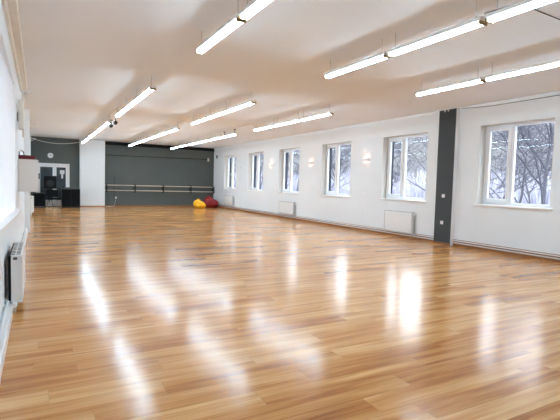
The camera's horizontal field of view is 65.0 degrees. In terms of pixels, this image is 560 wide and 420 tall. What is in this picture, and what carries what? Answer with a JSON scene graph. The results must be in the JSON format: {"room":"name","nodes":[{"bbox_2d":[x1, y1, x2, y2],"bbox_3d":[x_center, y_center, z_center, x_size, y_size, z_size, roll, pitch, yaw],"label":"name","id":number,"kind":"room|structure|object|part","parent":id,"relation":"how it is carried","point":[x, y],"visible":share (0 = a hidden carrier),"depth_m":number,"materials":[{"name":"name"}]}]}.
{"room":"exercise studio","nodes":[
{"label":"exercise studio","id":0,"kind":"room"},
{"bbox_2d":[0,0,30,320],"bbox_3d":[-5.671,-0.984,9.257,0.420,3.280,25.770,0,4,-29],"label":"wall","id":1,"kind":"structure","parent":0,"point":[14,232],"depth_m":5.65,"materials":[{"name":"white paint"}]},
{"bbox_2d":[0,52,14,219],"bbox_3d":[-2.851,-0.771,4.436,0.031,1.769,4.181,0,4,-27],"label":"sheer curtain","id":2,"kind":"object","parent":1,"relation":"hanging from","point":[7,148],"visible":1,"depth_m":5.27,"materials":[{"name":"white fabric"}]},
{"bbox_2d":[0,209,21,235],"bbox_3d":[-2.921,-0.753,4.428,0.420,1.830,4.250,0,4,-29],"label":"window sill","id":3,"kind":"structure","parent":1,"relation":"in","point":[5,222],"depth_m":4.85,"materials":[{"name":"white plastic"}]},
{"bbox_2d":[0,227,25,340],"bbox_3d":[-2.753,0.884,4.452,0.041,0.032,14.280,0,4,-29],"label":"pipe","id":4,"kind":"object","parent":1,"relation":"attached to","point":[7,301],"visible":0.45,"depth_m":3.88,"materials":[{"name":"white metal"}]},
{"bbox_2d":[0,229,27,381],"bbox_3d":[-2.738,0.964,4.454,0.069,0.110,14.300,0,4,-29],"label":"baseboard","id":5,"kind":"structure","parent":1,"relation":"attached to","point":[6,330],"depth_m":3.58,"materials":[{"name":"white wood"}]},
{"bbox_2d":[2,0,26,91],"bbox_3d":[-2.299,-2.164,3.666,0.104,0.089,12.900,0,4,-29],"label":"trim","id":6,"kind":"structure","parent":1,"relation":"attached to","point":[13,8],"depth_m":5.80,"materials":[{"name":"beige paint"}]},
{"bbox_2d":[6,242,24,312],"bbox_3d":[-2.846,0.704,4.737,0.154,0.590,1.092,0,4,-29],"label":"radiator","id":7,"kind":"object","parent":1,"relation":"attached to","point":[15,266],"visible":0.99,"depth_m":4.32,"materials":[{"name":"white metal"}]},
{"bbox_3d":[-2.886,0.643,4.738,0.023,0.440,1.012,0,4,-29],"label":"panel","id":8,"kind":"part","parent":7,"relation":"part of","materials":[{"name":"black paint"}]},
{"bbox_2d":[10,242,22,255],"bbox_3d":[-2.836,0.411,4.749,0.085,0.006,1.020,0,4,-29],"label":"grille","id":9,"kind":"object","parent":7,"relation":"attached to","point":[17,247],"depth_m":4.65,"materials":[{"name":"white metal"}]},
{"bbox_3d":[-2.798,0.645,4.787,0.020,0.475,1.020,0,4,-29],"label":"panel","id":10,"kind":"part","parent":7,"relation":"part of","materials":[{"name":"white metal"}]},
{"bbox_2d":[17,100,23,129],"bbox_3d":[-4.191,-1.530,7.103,0.099,0.460,0.250,0,4,-29],"label":"wall speaker","id":11,"kind":"object","parent":1,"relation":"attached to","point":[20,114],"visible":0.99,"depth_m":7.00,"materials":[{"name":"beige plastic"}]},
{"bbox_2d":[22,94,30,140],"bbox_3d":[-8.382,-2.402,14.645,0.036,0.938,12.218,0,4,-29],"label":"pipe","id":12,"kind":"object","parent":1,"relation":"attached to","point":[23,98],"visible":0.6,"depth_m":9.34,"materials":[{"name":"beige plastic"}]},
{"bbox_2d":[24,109,29,232],"bbox_3d":[-6.254,-0.954,10.871,0.114,3.000,0.350,0,4,-29],"label":"trim","id":13,"kind":"structure","parent":1,"relation":"attached to","point":[26,111],"depth_m":10.72,"materials":[{"name":"white paint"}]},
{"bbox_2d":[18,159,39,191],"bbox_3d":[-4.339,-0.593,7.605,0.317,0.545,0.550,0,4,-29],"label":"upper cabinet","id":14,"kind":"object","parent":1,"relation":"attached to","point":[28,172],"visible":0.99,"depth_m":7.36,"materials":[{"name":"white wood"}]},
{"bbox_2d":[18,150,34,159],"bbox_3d":[-4.336,-0.940,7.536,0.244,0.152,0.434,0,4,-29],"label":"case","id":15,"kind":"object","parent":14,"relation":"on","point":[23,156],"visible":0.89,"depth_m":7.35,"materials":[{"name":"plastic"}]},
{"bbox_2d":[30,196,33,215],"bbox_3d":[-8.941,-0.151,15.800,0.154,0.680,1.172,0,4,-29],"label":"radiator","id":16,"kind":"object","parent":1,"relation":"attached to","point":[31,197],"visible":0.92,"depth_m":15.34,"materials":[{"name":"white metal"}]},
{"bbox_2d":[31,138,213,204],"bbox_3d":[-7.804,-1.838,22.932,9.880,3.280,0.300,0,4,-29],"label":"wall","id":17,"kind":"structure","parent":0,"point":[153,171],"depth_m":23.15,"materials":[{"name":"grey paint"}]},
{"bbox_2d":[36,163,69,205],"bbox_3d":[-10.873,-1.202,21.067,1.420,2.060,0.084,0,4,-29],"label":"door","id":18,"kind":"structure","parent":17,"relation":"in","point":[45,169],"depth_m":21.10,"materials":[{"name":"white wood"}]},
{"bbox_3d":[-11.129,-1.262,20.945,0.525,1.580,0.015,0,4,-29],"label":"pane","id":19,"kind":"part","parent":18,"relation":"part of","materials":[{"name":"clear glass"}]},
{"bbox_3d":[-10.881,-1.203,21.082,1.420,2.060,0.049,0,4,-29],"label":"frame","id":20,"kind":"part","parent":18,"relation":"part of","materials":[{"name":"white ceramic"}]},
{"bbox_3d":[-10.579,-1.264,21.248,0.400,1.580,0.015,0,4,-29],"label":"pane","id":21,"kind":"part","parent":18,"relation":"part of","materials":[{"name":"clear glass"}]},
{"bbox_2d":[31,136,78,140],"bbox_3d":[-10.727,-3.409,21.012,2.080,0.080,0.040,0,4,-29],"label":"trim","id":22,"kind":"structure","parent":17,"relation":"attached to","point":[31,136],"depth_m":21.00,"materials":[{"name":"grey paint"}]},
{"bbox_2d":[105,205,192,205],"bbox_3d":[-6.365,-0.223,23.660,5.790,0.050,0.017,0,4,-29],"label":"baseboard","id":23,"kind":"structure","parent":17,"relation":"attached to","point":[105,205],"depth_m":23.33,"materials":[{"name":"brown wood"}]},
{"bbox_2d":[105,141,213,150],"bbox_3d":[-6.267,-3.385,23.465,5.820,0.170,0.050,0,4,-29],"label":"trim","id":24,"kind":"structure","parent":17,"relation":"attached to","point":[106,142],"depth_m":23.29,"materials":[{"name":"black paint"}]},
{"bbox_2d":[105,183,213,193],"bbox_3d":[-6.279,-1.128,23.494,5.750,0.440,0.274,0,4,-29],"label":"ballet barre","id":25,"kind":"object","parent":17,"relation":"attached to","point":[134,185],"visible":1,"depth_m":23.39,"materials":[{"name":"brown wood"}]},
{"bbox_3d":[-6.237,-1.006,23.410,5.740,0.048,0.048,0,4,-29],"label":"rail","id":26,"kind":"part","parent":25,"relation":"part of","materials":[{"name":"brown wood"}]},
{"bbox_3d":[-6.230,-1.266,23.395,5.740,0.048,0.048,0,4,-29],"label":"rail","id":27,"kind":"part","parent":25,"relation":"part of","materials":[{"name":"brown wood"}]},
{"bbox_2d":[115,155,207,159],"bbox_3d":[-6.443,-2.812,23.425,5.430,0.064,0.028,0,4,-29],"label":"cable","id":28,"kind":"object","parent":17,"relation":"attached to","point":[115,155],"visible":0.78,"depth_m":23.42,"materials":[{"name":"black paint"}]},
{"bbox_2d":[0,206,559,419],"bbox_3d":[-1.598,0.690,11.680,9.880,0.120,26.270,0,4,-29],"label":"floor","id":29,"kind":"structure","parent":0,"point":[125,312],"depth_m":4.25,"materials":[{"name":"brown wood"}]},
{"bbox_2d":[33,193,45,207],"bbox_3d":[-10.983,-0.449,20.050,0.524,0.670,0.525,0,4,-29],"label":"speaker","id":30,"kind":"object","parent":29,"relation":"on","point":[39,198],"visible":0.92,"depth_m":19.85,"materials":[{"name":"black plastic"}]},
{"bbox_2d":[46,190,61,208],"bbox_3d":[-10.060,-0.479,19.548,0.520,0.842,0.504,-2,5,-43],"label":"chair","id":31,"kind":"object","parent":29,"relation":"on","point":[50,194],"visible":0.98,"depth_m":19.58,"materials":[{"name":"black fabric"}]},
{"bbox_3d":[-10.190,-0.742,19.680,0.500,0.340,0.045,-2,5,-43],"label":"backrest","id":32,"kind":"part","parent":31,"relation":"part of","materials":[{"name":"black fabric"}]},
{"bbox_3d":[-10.044,-0.508,19.530,0.520,0.080,0.460,-2,5,-43],"label":"seat","id":33,"kind":"part","parent":31,"relation":"part of","materials":[{"name":"black fabric"}]},
{"bbox_2d":[61,188,79,207],"bbox_3d":[-9.877,-0.564,20.736,0.804,0.880,0.575,0,4,-29],"label":"speaker","id":34,"kind":"object","parent":29,"relation":"on","point":[70,198],"visible":0.99,"depth_m":20.50,"materials":[{"name":"black plastic"}]},
{"bbox_3d":[-9.923,-0.557,20.416,0.378,0.780,0.018,0,4,-29],"label":"door","id":35,"kind":"part","parent":34,"relation":"part of","materials":[{"name":"black wood"}]},
{"bbox_3d":[-9.582,-0.558,20.604,0.378,0.780,0.018,0,4,-29],"label":"door","id":36,"kind":"part","parent":34,"relation":"part of","materials":[{"name":"black wood"}]},
{"bbox_2d":[79,139,104,205],"bbox_3d":[-9.298,-1.811,21.767,1.140,3.280,0.300,0,4,-29],"label":"wall pier","id":37,"kind":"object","parent":29,"relation":"on","point":[91,152],"visible":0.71,"depth_m":21.63,"materials":[{"name":"white paint"}]},
{"bbox_2d":[193,199,205,207],"bbox_3d":[-4.188,-0.346,22.944,0.669,0.498,0.636,0,4,-29],"label":"bean bag","id":38,"kind":"object","parent":29,"relation":"on","point":[198,203],"visible":0.92,"depth_m":22.71,"materials":[{"name":"yellow fabric"}]},
{"bbox_2d":[203,195,218,207],"bbox_3d":[-3.738,-0.462,23.751,0.840,0.660,0.773,0,4,-29],"label":"bean bag","id":39,"kind":"object","parent":29,"relation":"on","point":[210,203],"visible":0.92,"depth_m":23.48,"materials":[{"name":"red fabric"}]},
{"bbox_3d":[-10.625,-0.554,20.316,0.317,0.853,0.281,0,4,-29],"label":"speaker stand","id":40,"kind":"object","parent":29,"relation":"on","visible":0},
{"bbox_2d":[43,176,56,188],"bbox_3d":[-10.623,-1.282,20.301,0.540,0.600,0.376,0,4,-29],"label":"loudspeaker","id":41,"kind":"object","parent":40,"relation":"on","point":[49,182],"visible":1,"depth_m":20.14,"materials":[{"name":"black plastic"}]},
{"bbox_2d":[18,0,559,147],"bbox_3d":[-1.505,-2.718,11.482,9.880,0.150,26.270,0,4,-29],"label":"ceiling","id":42,"kind":"structure","parent":0,"point":[84,60],"depth_m":6.99,"materials":[{"name":"paint"}]},
{"bbox_2d":[101,119,110,127],"bbox_3d":[-5.336,-2.725,13.484,0.114,0.270,1.360,0,4,-29],"label":"ceiling light","id":43,"kind":"object","parent":42,"relation":"hanging from","point":[107,122],"visible":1,"depth_m":13.52,"materials":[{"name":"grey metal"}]},
{"bbox_2d":[115,106,127,116],"bbox_3d":[-3.988,-2.546,11.037,0.114,0.270,1.360,0,4,-29],"label":"ceiling light","id":44,"kind":"object","parent":42,"relation":"hanging from","point":[121,111],"visible":0.92,"depth_m":11.04,"materials":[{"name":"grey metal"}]},
{"bbox_2d":[124,89,139,109],"bbox_3d":[-3.313,-2.456,9.813,0.114,0.270,1.360,0,4,-29],"label":"ceiling light","id":45,"kind":"object","parent":42,"relation":"hanging from","point":[133,102],"visible":0.88,"depth_m":9.73,"materials":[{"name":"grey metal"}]},
{"bbox_2d":[135,76,155,100],"bbox_3d":[-2.639,-2.367,8.589,0.114,0.270,1.360,0,4,-29],"label":"ceiling light","id":46,"kind":"object","parent":42,"relation":"hanging from","point":[150,88],"visible":1,"depth_m":8.38,"materials":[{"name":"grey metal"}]},
{"bbox_2d":[156,131,167,136],"bbox_3d":[-4.261,-2.834,15.864,0.114,0.270,1.360,0,4,-29],"label":"ceiling light","id":47,"kind":"object","parent":42,"relation":"hanging from","point":[162,133],"visible":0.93,"depth_m":15.80,"materials":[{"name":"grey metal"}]},
{"bbox_2d":[166,121,179,132],"bbox_3d":[-3.567,-2.742,14.606,0.114,0.270,1.360,0,4,-29],"label":"ceiling light","id":48,"kind":"object","parent":42,"relation":"hanging from","point":[177,127],"visible":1,"depth_m":14.33,"materials":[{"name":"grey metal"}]},
{"bbox_2d":[190,116,209,124],"bbox_3d":[-2.219,-2.563,12.158,0.114,0.270,1.360,0,4,-29],"label":"ceiling light","id":49,"kind":"object","parent":42,"relation":"hanging from","point":[203,118],"visible":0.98,"depth_m":12.07,"materials":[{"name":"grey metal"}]},
{"bbox_2d":[196,137,207,142],"bbox_3d":[-3.200,-2.944,18.248,0.114,0.270,1.360,0,4,-29],"label":"ceiling light","id":50,"kind":"object","parent":42,"relation":"hanging from","point":[206,140],"visible":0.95,"depth_m":18.31,"materials":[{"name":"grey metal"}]},
{"bbox_2d":[208,135,220,140],"bbox_3d":[-2.506,-2.852,16.990,0.114,0.270,1.360,0,4,-29],"label":"ceiling light","id":51,"kind":"object","parent":42,"relation":"hanging from","point":[219,137],"visible":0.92,"depth_m":16.93,"materials":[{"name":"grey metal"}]},
{"bbox_2d":[207,102,229,118],"bbox_3d":[-1.545,-2.473,10.934,0.114,0.270,1.360,0,4,-29],"label":"ceiling light","id":52,"kind":"object","parent":42,"relation":"hanging from","point":[222,112],"visible":0.92,"depth_m":10.80,"materials":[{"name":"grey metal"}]},
{"bbox_2d":[195,14,245,54],"bbox_3d":[-0.718,-2.111,5.101,0.114,0.270,1.360,0,4,-29],"label":"ceiling light","id":53,"kind":"object","parent":42,"relation":"hanging from","point":[234,22],"visible":0.94,"depth_m":4.98,"materials":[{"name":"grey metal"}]},
{"bbox_2d":[221,133,237,137],"bbox_3d":[-1.813,-2.760,15.731,0.114,0.270,1.360,0,4,-29],"label":"ceiling light","id":54,"kind":"object","parent":42,"relation":"hanging from","point":[232,134],"visible":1,"depth_m":15.65,"materials":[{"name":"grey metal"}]},
{"bbox_2d":[227,100,255,111],"bbox_3d":[-0.871,-2.384,9.711,0.114,0.270,1.360,0,4,-29],"label":"ceiling light","id":55,"kind":"object","parent":42,"relation":"hanging from","point":[250,102],"visible":1,"depth_m":9.58,"materials":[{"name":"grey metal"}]},
{"bbox_2d":[238,0,272,20],"bbox_3d":[-0.044,-2.022,3.878,0.114,0.270,1.360,0,4,-29],"label":"ceiling light","id":56,"kind":"object","parent":42,"relation":"hanging from","point":[254,6],"visible":1,"depth_m":4.24,"materials":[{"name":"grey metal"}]},
{"bbox_2d":[253,118,274,130],"bbox_3d":[-0.465,-2.581,13.284,0.114,0.270,1.360,0,4,-29],"label":"ceiling light","id":57,"kind":"object","parent":42,"relation":"hanging from","point":[272,125],"visible":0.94,"depth_m":13.20,"materials":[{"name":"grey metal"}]},
{"bbox_2d":[274,111,301,126],"bbox_3d":[0.209,-2.491,12.060,0.114,0.270,1.360,0,4,-29],"label":"ceiling light","id":58,"kind":"object","parent":42,"relation":"hanging from","point":[277,124],"visible":0.94,"depth_m":12.00,"materials":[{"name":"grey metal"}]},
{"bbox_2d":[299,104,333,120],"bbox_3d":[0.884,-2.401,10.836,0.114,0.270,1.360,0,4,-29],"label":"ceiling light","id":59,"kind":"object","parent":42,"relation":"hanging from","point":[303,118],"visible":1,"depth_m":10.73,"materials":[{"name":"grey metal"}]},
{"bbox_2d":[323,39,389,78],"bbox_3d":[1.050,-2.128,6.223,0.114,0.270,1.360,0,4,-29],"label":"ceiling light","id":60,"kind":"object","parent":42,"relation":"hanging from","point":[380,56],"visible":0.9,"depth_m":6.11,"materials":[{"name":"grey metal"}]},
{"bbox_2d":[386,3,487,57],"bbox_3d":[1.724,-2.039,4.999,0.114,0.270,1.360,0,4,-29],"label":"ceiling light","id":61,"kind":"object","parent":42,"relation":"hanging from","point":[477,22],"visible":0.92,"depth_m":4.87,"materials":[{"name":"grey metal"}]},
{"bbox_2d":[415,69,485,96],"bbox_3d":[2.805,-2.146,7.348,0.114,0.270,1.360,0,4,-29],"label":"ceiling light","id":62,"kind":"object","parent":42,"relation":"hanging from","point":[479,79],"visible":0.93,"depth_m":7.26,"materials":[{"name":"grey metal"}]},
{"bbox_2d":[484,0,556,23],"bbox_3d":[2.398,-1.949,3.776,0.114,0.270,1.360,0,4,-29],"label":"ceiling light","id":63,"kind":"object","parent":42,"relation":"hanging from","point":[525,5],"visible":1,"depth_m":4.10,"materials":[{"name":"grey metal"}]},
{"bbox_2d":[484,59,559,81],"bbox_3d":[3.479,-2.057,6.125,0.114,0.270,1.360,0,4,-29],"label":"ceiling light","id":64,"kind":"object","parent":42,"relation":"hanging from","point":[554,63],"visible":1,"depth_m":6.17,"materials":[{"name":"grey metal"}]},
{"bbox_2d":[484,6,559,19],"bbox_3d":[3.246,-2.139,5.153,2.125,0.009,0.365,0,4,-29],"label":"cable","id":65,"kind":"object","parent":42,"relation":"attached to","point":[506,6],"visible":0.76,"depth_m":4.75,"materials":[{"name":"plastic"}]},
{"bbox_2d":[213,95,559,254],"bbox_3d":[2.616,-1.024,13.819,0.420,3.280,25.770,0,4,-29],"label":"wall","id":66,"kind":"structure","parent":0,"point":[526,229],"depth_m":11.74,"materials":[{"name":"white paint"}]},
{"bbox_2d":[223,155,235,189],"bbox_3d":[-2.423,-1.940,22.954,0.510,1.805,1.730,0,4,-29],"label":"window","id":67,"kind":"structure","parent":66,"relation":"in","point":[229,160],"depth_m":23.55,"materials":[{"name":"white plastic"}]},
{"bbox_3d":[-2.646,-1.991,23.337,0.060,1.660,0.580,0,4,-29],"label":"opening sash","id":68,"kind":"part","parent":67,"relation":"part of","materials":[{"name":"white plastic"}]},
{"bbox_3d":[-2.403,-1.958,22.958,0.070,1.770,1.600,0,4,-29],"label":"frame","id":69,"kind":"part","parent":67,"relation":"part of","materials":[{"name":"white plastic"}]},
{"bbox_2d":[224,195,234,204],"bbox_3d":[-2.639,-0.433,22.820,0.107,0.630,1.321,0,4,-29],"label":"radiator","id":70,"kind":"object","parent":66,"relation":"attached to","point":[228,199],"visible":1,"depth_m":22.65,"materials":[{"name":"white metal"}]},
{"bbox_2d":[246,151,263,191],"bbox_3d":[-0.955,-1.745,20.288,0.510,1.805,1.730,0,4,-29],"label":"window","id":71,"kind":"structure","parent":66,"relation":"in","point":[253,173],"depth_m":20.86,"materials":[{"name":"white plastic"}]},
{"bbox_3d":[-1.177,-1.796,20.671,0.060,1.660,0.580,0,4,-29],"label":"opening sash","id":72,"kind":"part","parent":71,"relation":"part of","materials":[{"name":"white plastic"}]},
{"bbox_3d":[-0.934,-1.763,20.292,0.070,1.770,1.600,0,4,-29],"label":"frame","id":73,"kind":"part","parent":71,"relation":"part of","materials":[{"name":"white plastic"}]},
{"bbox_2d":[279,201,295,217],"bbox_3d":[0.283,-0.030,17.515,0.107,0.600,1.301,0,4,-29],"label":"radiator","id":74,"kind":"object","parent":66,"relation":"attached to","point":[284,207],"visible":1,"depth_m":17.39,"materials":[{"name":"white metal"}]},
{"bbox_2d":[276,147,299,194],"bbox_3d":[0.521,-1.549,17.609,0.510,1.805,1.760,0,4,-29],"label":"window","id":75,"kind":"structure","parent":66,"relation":"in","point":[283,153],"depth_m":18.20,"materials":[{"name":"white plastic"}]},
{"bbox_3d":[0.291,-1.601,18.005,0.060,1.660,0.580,0,4,-29],"label":"opening sash","id":76,"kind":"part","parent":75,"relation":"part of","materials":[{"name":"white plastic"}]},
{"bbox_2d":[319,141,350,197],"bbox_3d":[2.033,-1.348,14.864,0.510,1.805,1.760,0,4,-29],"label":"window","id":77,"kind":"structure","parent":66,"relation":"in","point":[326,148],"depth_m":15.44,"materials":[{"name":"white plastic"}]},
{"bbox_3d":[1.803,-1.400,15.260,0.060,1.660,0.580,0,4,-29],"label":"opening sash","id":78,"kind":"part","parent":77,"relation":"part of","materials":[{"name":"white plastic"}]},
{"bbox_3d":[1.891,-0.467,14.850,0.240,0.039,1.760,0,4,-29],"label":"sill","id":79,"kind":"part","parent":77,"relation":"part of","materials":[{"name":"white plastic"}]},
{"bbox_2d":[214,91,559,149],"bbox_3d":[2.476,-2.622,13.591,0.029,0.069,25.710,0,4,-29],"label":"trim","id":80,"kind":"structure","parent":66,"relation":"attached to","point":[555,92],"depth_m":11.60,"materials":[{"name":"white paint"}]},
{"bbox_2d":[217,205,559,262],"bbox_3d":[2.383,0.539,13.800,0.017,0.150,25.760,0,4,-29],"label":"baseboard","id":81,"kind":"structure","parent":66,"relation":"attached to","point":[231,207],"depth_m":11.46,"materials":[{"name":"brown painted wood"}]},
{"bbox_2d":[220,206,559,259],"bbox_3d":[2.378,0.542,13.774,0.050,0.028,25.700,0,4,-29],"label":"pipe","id":82,"kind":"object","parent":66,"relation":"attached to","point":[220,206],"visible":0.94,"depth_m":11.46,"materials":[{"name":"white metal"}]},
{"bbox_2d":[220,205,559,256],"bbox_3d":[2.380,0.490,13.771,0.050,0.028,25.700,0,4,-29],"label":"pipe","id":83,"kind":"object","parent":66,"relation":"attached to","point":[220,205],"visible":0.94,"depth_m":11.33,"materials":[{"name":"white metal"}]},
{"bbox_2d":[384,210,415,235],"bbox_3d":[3.277,0.348,12.082,0.107,0.640,1.171,0,4,-29],"label":"radiator","id":84,"kind":"object","parent":66,"relation":"attached to","point":[398,221],"visible":1,"depth_m":12.00,"materials":[{"name":"white metal"}]},
{"bbox_2d":[378,132,427,202],"bbox_3d":[3.543,-1.148,12.124,0.510,1.805,1.790,0,4,-29],"label":"window","id":85,"kind":"structure","parent":66,"relation":"in","point":[388,142],"depth_m":12.62,"materials":[{"name":"white plastic"}]},
{"bbox_3d":[3.306,-1.200,12.533,0.060,1.660,0.580,0,4,-29],"label":"opening sash","id":86,"kind":"part","parent":85,"relation":"part of","materials":[{"name":"white plastic"}]},
{"bbox_3d":[3.400,-0.266,12.110,0.240,0.039,1.790,0,4,-29],"label":"sill","id":87,"kind":"part","parent":85,"relation":"part of","materials":[{"name":"white plastic"}]},
{"bbox_2d":[433,108,456,242],"bbox_3d":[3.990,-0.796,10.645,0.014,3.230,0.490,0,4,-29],"label":"pillar","id":88,"kind":"structure","parent":66,"relation":"attached to","point":[447,120],"depth_m":10.62,"materials":[{"name":"grey paint"}]},
{"bbox_2d":[433,241,449,245],"bbox_3d":[3.930,0.810,10.730,0.018,0.050,0.500,0,4,-29],"label":"baseboard","id":89,"kind":"structure","parent":88,"relation":"attached to","point":[436,242],"depth_m":10.69,"materials":[{"name":"brown wood"}]},
{"bbox_2d":[435,106,461,111],"bbox_3d":[4.024,-2.392,10.519,0.029,0.072,0.780,0,4,-29],"label":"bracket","id":90,"kind":"object","parent":66,"relation":"attached to","point":[460,106],"visible":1,"depth_m":10.52,"materials":[{"name":"white metal"}]},
{"bbox_2d":[442,108,459,244],"bbox_3d":[4.045,-0.802,10.675,0.110,3.280,0.490,0,4,-29],"label":"trim","id":91,"kind":"structure","parent":66,"relation":"attached to","point":[458,109],"depth_m":10.46,"materials":[{"name":"white paint"}]},
{"bbox_2d":[462,95,558,108],"bbox_3d":[6.446,-2.062,6.329,0.015,0.057,9.080,0,4,-29],"label":"cable","id":92,"kind":"object","parent":66,"relation":"attached to","point":[555,95],"visible":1,"depth_m":9.19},
{"bbox_2d":[473,117,554,210],"bbox_3d":[5.071,-0.945,9.348,0.510,1.805,1.760,0,4,-29],"label":"window","id":93,"kind":"structure","parent":66,"relation":"in","point":[486,134],"depth_m":9.57,"materials":[{"name":"white plastic"}]},
{"bbox_3d":[4.842,-0.996,9.744,0.060,1.660,0.580,0,4,-29],"label":"opening sash","id":94,"kind":"part","parent":93,"relation":"part of","materials":[{"name":"white plastic"}]},
{"bbox_3d":[4.929,-0.063,9.335,0.240,0.039,1.760,0,4,-29],"label":"sill","id":95,"kind":"part","parent":93,"relation":"part of","materials":[{"name":"white plastic"}]},
{"label":"outside","id":96,"kind":"structure","parent":0,"visible":0},
{"bbox_3d":[14.508,-1.827,76.500,80.780,0.150,200.000,0,4,-29],"label":"ground","id":97,"kind":"structure","parent":96,"visible":0},
{"bbox_2d":[256,152,294,189],"bbox_3d":[-0.688,-4.698,37.849,5.783,9.264,6.760,-1,5,-42],"label":"bare tree","id":98,"kind":"object","parent":97,"relation":"on","point":[261,169],"visible":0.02,"depth_m":36.46,"materials":[{"name":"grey plant"}]},
{"bbox_2d":[287,150,299,184],"bbox_3d":[0.723,-3.797,47.816,5.713,6.382,5.565,3,3,17],"label":"bare tree","id":99,"kind":"object","parent":97,"relation":"on","point":[293,150],"visible":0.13,"depth_m":47.27,"materials":[{"name":"grey plant"}]},
{"bbox_2d":[256,145,345,191],"bbox_3d":[1.006,-3.875,31.632,8.285,8.446,7.350,1,3,-4],"label":"bare tree","id":100,"kind":"object","parent":97,"relation":"on","point":[345,145],"visible":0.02,"depth_m":31.51,"materials":[{"name":"grey plant"}]},
{"bbox_2d":[293,144,350,193],"bbox_3d":[2.463,-3.366,27.261,4.997,8.005,5.841,1,3,-10],"label":"bare tree","id":101,"kind":"object","parent":97,"relation":"on","point":[333,149],"visible":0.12,"depth_m":26.89,"materials":[{"name":"grey plant"}]},
{"bbox_2d":[331,146,350,190],"bbox_3d":[5.993,-3.482,42.831,6.871,6.617,4.343,4,4,36],"label":"bare tree","id":102,"kind":"object","parent":97,"relation":"on","point":[346,168],"visible":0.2,"depth_m":42.63,"materials":[{"name":"grey plant"}]},
{"bbox_2d":[340,137,419,182],"bbox_3d":[7.448,-3.415,35.872,7.241,7.382,6.424,-2,5,-44],"label":"bare tree","id":103,"kind":"object","parent":97,"relation":"on","point":[348,153],"visible":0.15,"depth_m":35.86,"materials":[{"name":"grey plant"}]},
{"bbox_2d":[234,163,550,204],"bbox_3d":[-3.945,-5.797,92.163,7.886,5.058,135.287,0,4,-29],"label":"brushwood","id":104,"kind":"object","parent":97,"relation":"on","point":[535,197],"visible":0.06,"depth_m":50.02,"materials":[{"name":"white plant"}]},
{"bbox_2d":[393,146,421,184],"bbox_3d":[11.330,-3.647,45.104,6.244,6.976,6.082,4,4,40],"label":"bare tree","id":105,"kind":"object","parent":97,"relation":"on","point":[399,146],"visible":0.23,"depth_m":44.51,"materials":[{"name":"grey plant"}]},
{"bbox_2d":[393,135,515,190],"bbox_3d":[6.982,-2.076,19.480,6.828,6.575,4.316,2,3,7],"label":"bare tree","id":106,"kind":"object","parent":97,"relation":"on","point":[398,149],"visible":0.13,"depth_m":19.72,"materials":[{"name":"grey plant"}]},
{"bbox_2d":[489,124,553,198],"bbox_3d":[11.618,-2.516,20.901,4.951,7.543,7.833,0,4,-29],"label":"bare tree","id":107,"kind":"object","parent":97,"relation":"on","point":[534,147],"visible":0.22,"depth_m":20.85,"materials":[{"name":"grey plant"}]},
{"bbox_2d":[490,123,554,202],"bbox_3d":[13.352,-2.693,23.563,7.545,7.692,6.693,0,4,-31],"label":"bare tree","id":108,"kind":"object","parent":97,"relation":"on","point":[505,156],"visible":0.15,"depth_m":23.50,"materials":[{"name":"grey plant"}]},
{"bbox_2d":[494,129,551,203],"bbox_3d":[17.242,-2.618,30.336,6.069,6.960,6.230,0,4,-29],"label":"bare tree","id":109,"kind":"object","parent":97,"relation":"on","point":[527,191],"visible":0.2,"depth_m":30.53,"materials":[{"name":"grey plant"}]},
{"bbox_2d":[494,135,552,192],"bbox_3d":[19.793,-3.007,35.166,5.336,7.312,4.564,0,4,-23],"label":"bare tree","id":110,"kind":"object","parent":97,"relation":"on","point":[507,135],"visible":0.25,"depth_m":35.53,"materials":[{"name":"grey plant"}]},
{"bbox_2d":[493,123,554,204],"bbox_3d":[7.685,-2.575,14.717,5.098,8.168,5.960,2,3,3],"label":"bare tree","id":111,"kind":"object","parent":97,"relation":"on","point":[550,141],"visible":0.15,"depth_m":14.78,"materials":[{"name":"grey plant"}]}
]}

